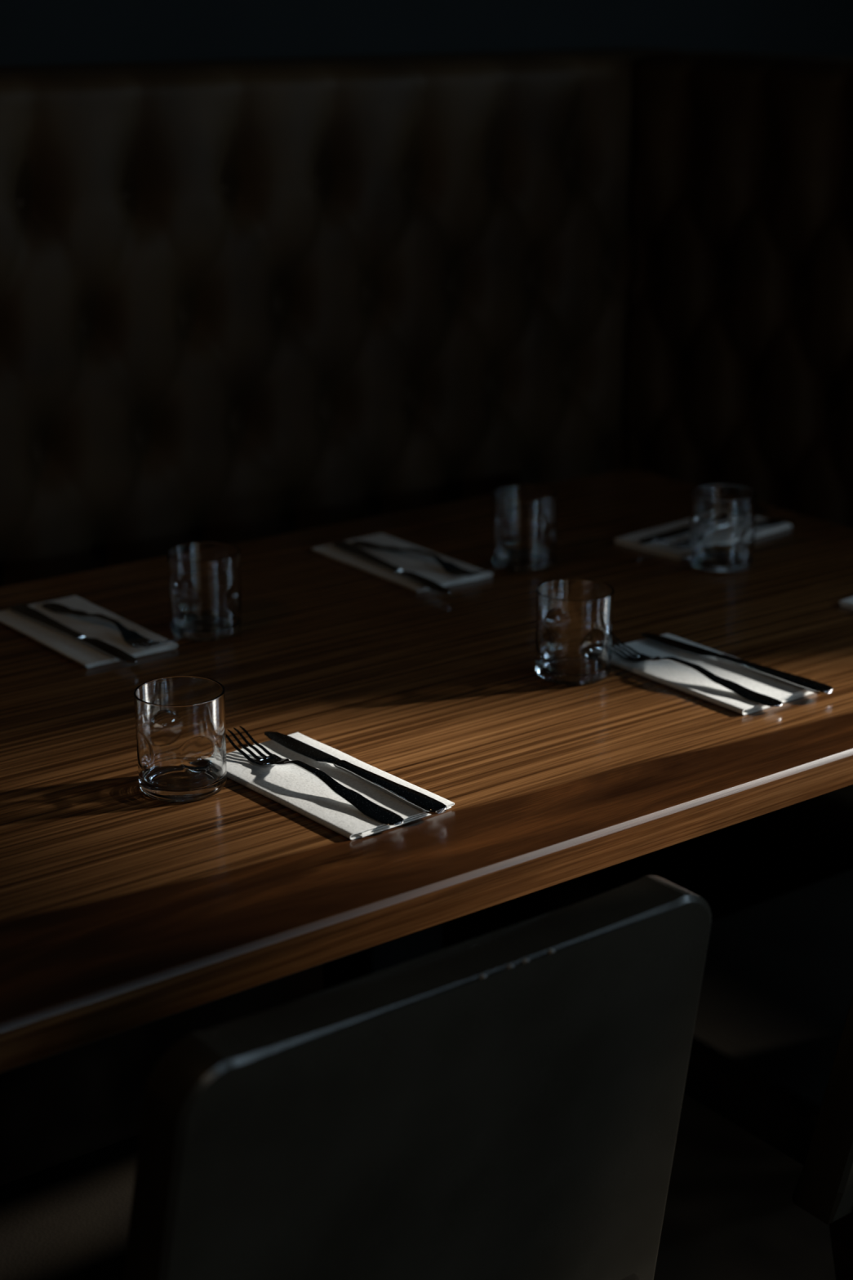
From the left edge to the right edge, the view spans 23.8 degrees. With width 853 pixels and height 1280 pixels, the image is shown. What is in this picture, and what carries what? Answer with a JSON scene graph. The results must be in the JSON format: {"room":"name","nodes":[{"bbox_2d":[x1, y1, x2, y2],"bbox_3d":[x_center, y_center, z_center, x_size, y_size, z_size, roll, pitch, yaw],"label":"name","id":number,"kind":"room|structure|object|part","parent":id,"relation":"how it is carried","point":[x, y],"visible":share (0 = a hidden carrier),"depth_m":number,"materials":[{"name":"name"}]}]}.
{"room":"restaurant","nodes":[
{"label":"restaurant","id":0,"kind":"room"},
{"bbox_2d":[0,1093,835,1279],"bbox_3d":[0.668,1.181,1.208,5.400,0.100,5.040,-13,22,-35],"label":"floor","id":1,"kind":"structure","parent":0,"point":[731,1212],"depth_m":2.49,"materials":[{"name":"black"}]},
{"bbox_2d":[0,47,684,1182],"bbox_3d":[-0.515,-0.043,2.634,2.594,1.329,0.560,-13,22,-35],"label":"banquette","id":2,"kind":"object","parent":1,"relation":"on","point":[241,300],"visible":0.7,"depth_m":2.90,"materials":[{"name":"brown leather"}]},
{"bbox_3d":[-0.572,0.444,2.717,2.415,0.353,0.410,-13,22,-35],"label":"seat","id":3,"kind":"part","parent":2,"relation":"part of","materials":[{"name":"leather"}]},
{"bbox_3d":[-0.637,-0.280,2.722,2.590,0.934,0.162,-13,22,-35],"label":"backrest","id":4,"kind":"part","parent":2,"relation":"part of","materials":[{"name":"brown leather"}]},
{"bbox_2d":[0,875,711,1279],"bbox_3d":[-0.112,0.543,1.735,0.524,0.781,0.493,-13,22,-35],"label":"dining chair","id":5,"kind":"object","parent":1,"relation":"on","point":[504,1104],"visible":1,"depth_m":1.49,"materials":[{"name":"leather"}]},
{"bbox_3d":[-0.133,0.539,1.763,0.500,0.070,0.425,-13,22,-35],"label":"seat","id":6,"kind":"part","parent":5,"relation":"part of","materials":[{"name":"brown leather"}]},
{"bbox_2d":[0,467,852,1072],"bbox_3d":[-0.383,0.456,2.039,2.440,0.755,0.972,-13,22,-35],"label":"dining table","id":7,"kind":"object","parent":1,"relation":"on","point":[122,908],"visible":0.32,"depth_m":1.91,"materials":[{"name":"brown wood"}]},
{"bbox_2d":[0,595,177,667],"bbox_3d":[-0.382,-0.011,2.237,0.114,0.006,0.226,-14,23,-36],"label":"napkin","id":8,"kind":"object","parent":7,"relation":"on","point":[84,655],"visible":0.81,"depth_m":2.22,"materials":[{"name":"fabric"}]},
{"bbox_2d":[9,604,137,662],"bbox_3d":[-0.386,-0.008,2.207,0.021,0.007,0.252,-15,23,-38],"label":"table knife","id":9,"kind":"object","parent":8,"relation":"on","point":[24,611],"visible":1,"depth_m":2.20,"materials":[{"name":"silver metal"}]},
{"bbox_3d":[-0.420,-0.020,2.244,0.020,0.007,0.148,-14,23,-37],"label":"handle","id":10,"kind":"part","parent":9,"relation":"part of","materials":[{"name":"silver metal"}]},
{"bbox_3d":[-0.338,0.010,2.155,0.019,0.003,0.106,-14,23,-37],"label":"blade","id":11,"kind":"part","parent":9,"relation":"part of","materials":[{"name":"silver metal"}]},
{"bbox_2d":[40,602,177,647],"bbox_3d":[-0.354,-0.019,2.227,0.027,0.018,0.245,-16,24,-39],"label":"fork","id":12,"kind":"object","parent":8,"relation":"on","point":[131,637],"visible":1,"depth_m":2.21,"materials":[{"name":"silver metal"}]},
{"bbox_2d":[133,675,226,802],"bbox_3d":[-0.218,0.088,1.802,0.080,0.092,0.080,2,18,6],"label":"tumbler","id":13,"kind":"object","parent":7,"relation":"on","point":[180,731],"visible":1,"depth_m":1.78,"materials":[{"name":"clear glass"}]},
{"bbox_2d":[166,542,241,640],"bbox_3d":[-0.244,-0.053,2.230,0.080,0.092,0.080,-12,22,-32],"label":"tumbler","id":14,"kind":"object","parent":7,"relation":"on","point":[204,578],"visible":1,"depth_m":2.20,"materials":[{"name":"clear glass"}]},
{"bbox_2d":[226,732,454,839],"bbox_3d":[-0.092,0.129,1.817,0.114,0.006,0.226,-15,23,-38],"label":"napkin","id":15,"kind":"object","parent":7,"relation":"on","point":[291,786],"visible":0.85,"depth_m":1.80,"materials":[{"name":"fabric"}]},
{"bbox_2d":[226,725,404,825],"bbox_3d":[-0.103,0.120,1.805,0.027,0.018,0.245,-15,24,-38],"label":"fork","id":16,"kind":"object","parent":15,"relation":"on","point":[367,807],"visible":0.98,"depth_m":1.78,"materials":[{"name":"silver metal"}]},
{"bbox_3d":[-0.087,0.127,1.788,0.027,0.016,0.196,-15,24,-38],"label":"handle","id":17,"kind":"part","parent":16,"relation":"part of","materials":[{"name":"silver metal"}]},
{"bbox_2d":[264,731,446,814],"bbox_3d":[-0.070,0.117,1.830,0.021,0.007,0.252,-15,24,-39],"label":"table knife","id":18,"kind":"object","parent":15,"relation":"on","point":[427,804],"visible":1,"depth_m":1.81,"materials":[{"name":"silver metal"}]},
{"bbox_3d":[-0.118,0.100,1.882,0.019,0.003,0.106,-15,23,-37],"label":"blade","id":19,"kind":"part","parent":18,"relation":"part of","materials":[{"name":"silver metal"}]},
{"bbox_3d":[-0.035,0.129,1.793,0.020,0.007,0.148,-15,23,-37],"label":"handle","id":20,"kind":"part","parent":18,"relation":"part of","materials":[{"name":"silver metal"}]},
{"bbox_2d":[311,533,492,591],"bbox_3d":[-0.033,-0.097,2.497,0.113,0.006,0.226,-13,22,-35],"label":"napkin","id":21,"kind":"object","parent":7,"relation":"on","point":[427,566],"visible":0.8,"depth_m":2.48,"materials":[{"name":"fabric"}]},
{"bbox_2d":[333,541,450,593],"bbox_3d":[-0.043,-0.089,2.451,0.021,0.007,0.252,-12,22,-31],"label":"table knife","id":22,"kind":"object","parent":21,"relation":"on","point":[348,548],"visible":1,"depth_m":2.45,"materials":[{"name":"silver metal"}]},
{"bbox_3d":[-0.072,-0.102,2.492,0.020,0.007,0.148,-11,21,-30],"label":"handle","id":23,"kind":"part","parent":22,"relation":"part of","materials":[{"name":"silver metal"}]},
{"bbox_3d":[-0.002,-0.069,2.394,0.019,0.003,0.106,-11,21,-30],"label":"blade","id":24,"kind":"part","parent":22,"relation":"part of","materials":[{"name":"silver metal"}]},
{"bbox_2d":[351,540,497,576],"bbox_3d":[-0.007,-0.103,2.480,0.027,0.018,0.245,-16,24,-40],"label":"fork","id":25,"kind":"object","parent":21,"relation":"on","point":[449,567],"visible":1,"depth_m":2.46,"materials":[{"name":"silver metal"}]},
{"bbox_2d":[492,484,557,572],"bbox_3d":[0.120,-0.136,2.481,0.080,0.092,0.080,5,19,14],"label":"tumbler","id":26,"kind":"object","parent":7,"relation":"on","point":[524,516],"visible":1,"depth_m":2.45,"materials":[{"name":"clear glass"}]},
{"bbox_2d":[535,578,613,684],"bbox_3d":[0.153,-0.008,2.094,0.080,0.092,0.080,0,18,1],"label":"tumbler","id":27,"kind":"object","parent":7,"relation":"on","point":[574,617],"visible":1,"depth_m":2.07,"materials":[{"name":"clear glass"}]},
{"bbox_2d":[614,515,791,559],"bbox_3d":[0.359,-0.139,2.625,0.226,0.006,0.114,-16,24,-40],"label":"napkin","id":28,"kind":"object","parent":7,"relation":"on","point":[632,540],"visible":0.41,"depth_m":2.59,"materials":[{"name":"fabric"}]},
{"bbox_2d":[639,505,766,543],"bbox_3d":[0.360,-0.150,2.637,0.252,0.007,0.021,-17,25,-41],"label":"table knife","id":29,"kind":"object","parent":28,"relation":"on","point":[760,509],"visible":0.31,"depth_m":2.59,"materials":[{"name":"silver metal"}]},
{"bbox_3d":[0.308,-0.134,2.589,0.106,0.003,0.019,-16,24,-40],"label":"blade","id":30,"kind":"part","parent":29,"relation":"part of","materials":[{"name":"silver metal"}]},
{"bbox_3d":[0.397,-0.162,2.672,0.148,0.007,0.020,-16,24,-40],"label":"handle","id":31,"kind":"part","parent":29,"relation":"part of","materials":[{"name":"silver metal"}]},
{"bbox_2d":[650,518,786,547],"bbox_3d":[0.379,-0.141,2.593,0.245,0.018,0.027,-15,24,-39],"label":"fork","id":32,"kind":"object","parent":28,"relation":"on","point":[685,544],"visible":0.59,"depth_m":2.63,"materials":[{"name":"silver metal"}]},
{"bbox_2d":[611,633,813,715],"bbox_3d":[0.287,0.033,2.106,0.114,0.006,0.226,-14,23,-35],"label":"napkin","id":33,"kind":"object","parent":7,"relation":"on","point":[674,675],"visible":0.68,"depth_m":2.08,"materials":[{"name":"fabric"}]},
{"bbox_2d":[611,633,782,706],"bbox_3d":[0.267,0.029,2.080,0.027,0.018,0.245,-16,24,-39],"label":"fork","id":34,"kind":"object","parent":33,"relation":"on","point":[750,695],"visible":0.91,"depth_m":2.06,"materials":[{"name":"silver metal"}]},
{"bbox_3d":[0.283,0.036,2.063,0.027,0.016,0.196,-16,24,-39],"label":"handle","id":35,"kind":"part","parent":34,"relation":"part of","materials":[{"name":"silver metal"}]},
{"bbox_2d":[640,633,833,694],"bbox_3d":[0.319,0.022,2.116,0.021,0.007,0.252,-16,24,-40],"label":"table knife","id":36,"kind":"object","parent":33,"relation":"on","point":[797,681],"visible":1,"depth_m":2.09,"materials":[{"name":"silver metal"}]},
{"bbox_3d":[0.270,0.006,2.167,0.019,0.003,0.106,-15,24,-39],"label":"blade","id":37,"kind":"part","parent":36,"relation":"part of","materials":[{"name":"silver metal"}]},
{"bbox_3d":[0.355,0.034,2.080,0.020,0.007,0.148,-15,24,-39],"label":"handle","id":38,"kind":"part","parent":36,"relation":"part of","materials":[{"name":"silver metal"}]},
{"bbox_2d":[688,484,757,572],"bbox_3d":[0.363,-0.137,2.482,0.080,0.092,0.080,7,20,21],"label":"tumbler","id":39,"kind":"object","parent":7,"relation":"on","point":[722,525],"visible":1,"depth_m":2.46,"materials":[{"name":"clear glass"}]},
{"bbox_2d":[839,596,852,608],"bbox_3d":[0.598,-0.053,2.365,0.226,0.006,0.114,-15,24,-38],"label":"napkin","id":40,"kind":"object","parent":7,"relation":"on","point":[848,602],"visible":1,"depth_m":2.33,"materials":[{"name":"fabric"}]},
{"bbox_2d":[625,50,852,920],"bbox_3d":[0.527,-0.136,2.917,0.560,1.329,0.985,-13,22,-35],"label":"banquette","id":41,"kind":"object","parent":1,"relation":"on","point":[740,364],"visible":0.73,"depth_m":3.04,"materials":[{"name":"brown leather"}]},
{"bbox_3d":[0.636,0.385,2.893,0.410,0.353,0.555,-13,22,-35],"label":"seat","id":42,"kind":"part","parent":41,"relation":"part of","materials":[{"name":"leather"}]},
{"bbox_3d":[0.686,-0.361,2.968,0.162,0.934,0.985,-13,22,-35],"label":"backrest","id":43,"kind":"part","parent":41,"relation":"part of","materials":[{"name":"brown leather"}]},
{"bbox_2d":[684,868,852,1279],"bbox_3d":[0.491,0.400,2.166,0.524,0.781,0.493,-13,22,-35],"label":"dining chair","id":44,"kind":"object","parent":1,"relation":"on","point":[771,1052],"visible":0.61,"depth_m":2.06,"materials":[{"name":"leather"}]},
{"bbox_3d":[0.600,0.291,1.977,0.524,0.456,0.131,-13,22,-35],"label":"backrest","id":45,"kind":"part","parent":44,"relation":"part of","materials":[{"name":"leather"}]},
{"bbox_3d":[0.429,0.690,1.971,0.040,0.353,0.109,-13,22,-35],"label":"leg","id":46,"kind":"part","parent":44,"relation":"part of","materials":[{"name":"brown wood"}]},
{"bbox_2d":[0,0,852,66],"bbox_3d":[-0.815,-0.771,2.643,5.400,2.705,0.100,-13,22,-35],"label":"wall","id":47,"kind":"structure","parent":0,"point":[33,32],"depth_m":3.12,"materials":[{"name":"paint"}]}
]}

